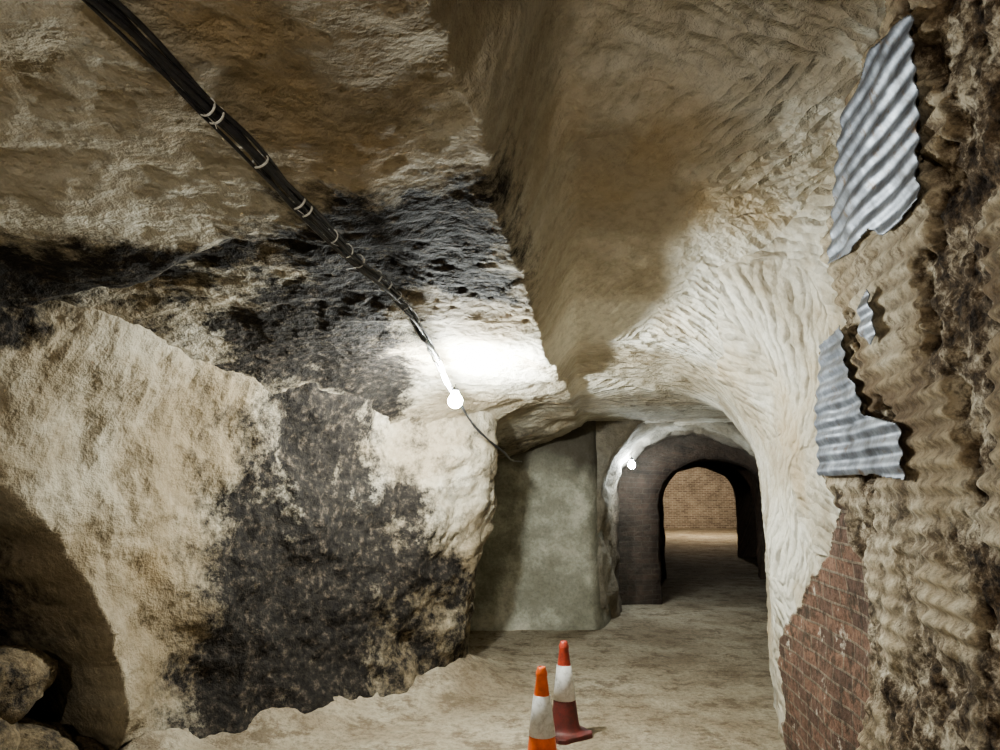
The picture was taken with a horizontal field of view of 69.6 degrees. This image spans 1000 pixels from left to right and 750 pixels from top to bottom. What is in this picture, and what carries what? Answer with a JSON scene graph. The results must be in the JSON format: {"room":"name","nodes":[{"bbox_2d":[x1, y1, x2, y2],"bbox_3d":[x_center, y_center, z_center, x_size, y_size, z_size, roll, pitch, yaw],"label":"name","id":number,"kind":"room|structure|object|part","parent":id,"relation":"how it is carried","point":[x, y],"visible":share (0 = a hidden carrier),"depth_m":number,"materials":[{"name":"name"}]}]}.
{"room":"underground mine tunnel","nodes":[
{"label":"underground mine tunnel","id":0,"kind":"room"},
{"bbox_2d":[0,300,497,749],"bbox_3d":[-2.535,0.622,3.073,3.142,3.240,12.494,-3,-10,18],"label":"wall","id":1,"kind":"structure","parent":0,"point":[194,545],"depth_m":4.65,"materials":[{"name":"stone"}]},
{"bbox_2d":[0,0,885,458],"bbox_3d":[0.100,-0.621,3.137,8.600,2.048,12.600,0,-9,0],"label":"ceiling","id":2,"kind":"structure","parent":0,"point":[557,192],"depth_m":3.02,"materials":[{"name":"stone"}]},
{"bbox_2d":[82,0,521,461],"bbox_3d":[-0.393,-0.110,4.340,0.353,1.000,8.555,-2,-9,11],"label":"cable bundle","id":3,"kind":"object","parent":2,"relation":"attached to","point":[192,93],"visible":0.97,"depth_m":2.12,"materials":[{"name":"black rubber"}]},
{"bbox_2d":[448,384,461,407],"bbox_3d":[-0.297,0.141,4.788,0.096,0.161,0.094,0,-9,0],"label":"light bulb","id":4,"kind":"object","parent":3,"relation":"attached to","point":[455,400],"visible":1,"depth_m":4.75,"materials":[{"name":"white glass"}]},
{"bbox_2d":[116,617,785,749],"bbox_3d":[-0.258,1.960,2.765,9.485,0.240,12.880,0,-9,0],"label":"floor","id":5,"kind":"structure","parent":0,"point":[658,683],"depth_m":5.42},
{"bbox_2d":[0,644,104,749],"bbox_3d":[-2.956,1.752,3.435,1.141,0.962,2.145,-5,-10,29],"label":"rocks","id":6,"kind":"object","parent":5,"relation":"on","point":[26,672],"visible":0.99,"depth_m":3.77,"materials":[{"name":"stone"}]},
{"bbox_2d":[527,666,556,749],"bbox_3d":[0.240,1.983,4.119,0.300,0.597,0.300,2,-9,-14],"label":"traffic cone","id":7,"kind":"object","parent":5,"relation":"on","point":[542,734],"visible":1,"depth_m":4.08,"materials":[{"name":"orange plastic"}]},
{"bbox_2d":[552,640,592,744],"bbox_3d":[0.430,2.089,4.811,0.300,0.597,0.300,6,-11,-34],"label":"traffic cone","id":8,"kind":"object","parent":5,"relation":"on","point":[568,730],"visible":0.92,"depth_m":4.74,"materials":[{"name":"red plastic"}]},
{"bbox_2d":[470,421,610,630],"bbox_3d":[-0.322,1.688,8.589,3.705,2.775,0.813,2,-9,-12],"label":"wall","id":9,"kind":"structure","parent":0,"point":[537,568],"depth_m":8.52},
{"bbox_2d":[596,420,765,617],"bbox_3d":[5.797,3.075,19.162,7.979,3.497,25.601,-3,-10,20],"label":"wall","id":10,"kind":"structure","parent":0,"point":[630,512],"depth_m":10.34,"materials":[{"name":"brick"}]},
{"bbox_2d":[628,456,634,468],"bbox_3d":[1.770,1.177,9.685,0.100,0.168,0.097,0,-9,0],"label":"light bulb","id":11,"kind":"object","parent":10,"relation":"attached to","point":[631,464],"visible":1,"depth_m":9.66,"materials":[{"name":"white glass"}]},
{"bbox_3d":[1.770,1.202,9.682,0.100,0.119,0.097,0,-9,0],"label":"glass","id":12,"kind":"part","parent":11,"relation":"part of","materials":[{"name":"white glass"}]},
{"bbox_2d":[617,528,767,620],"bbox_3d":[5.940,4.800,19.892,11.880,0.031,22.200,0,-9,0],"label":"floor","id":13,"kind":"structure","parent":0,"point":[706,576],"depth_m":12.89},
{"bbox_2d":[663,467,736,527],"bbox_3d":[8.400,4.887,30.611,5.600,3.400,0.033,0,-9,0],"label":"wall","id":14,"kind":"structure","parent":0,"point":[697,497],"depth_m":30.54,"materials":[{"name":"brown brick"}]},
{"bbox_2d":[703,0,999,749],"bbox_3d":[1.562,0.263,3.204,1.618,3.990,12.854,-2,-9,14],"label":"wall","id":15,"kind":"structure","parent":0,"point":[883,594],"depth_m":2.64,"materials":[{"name":"stone"}]},
{"bbox_2d":[814,325,905,479],"bbox_3d":[1.502,0.117,3.097,0.052,0.675,1.024,-1,-9,7],"label":"sheet","id":16,"kind":"object","parent":15,"relation":"attached to","point":[849,442],"visible":1,"depth_m":3.17,"materials":[{"name":"silver metal"}]},
{"bbox_2d":[857,289,875,344],"bbox_3d":[1.411,-0.217,2.779,0.025,0.215,0.152,-1,-9,6],"label":"sheet","id":17,"kind":"object","parent":15,"relation":"attached to","point":[866,329],"visible":1,"depth_m":2.77,"materials":[{"name":"silver metal"}]},
{"bbox_2d":[827,14,920,263],"bbox_3d":[1.415,-0.832,2.809,0.045,0.701,1.072,-2,-9,9],"label":"sheet","id":18,"kind":"object","parent":15,"relation":"attached to","point":[876,184],"visible":1,"depth_m":2.62,"materials":[{"name":"silver metal"}]}
]}

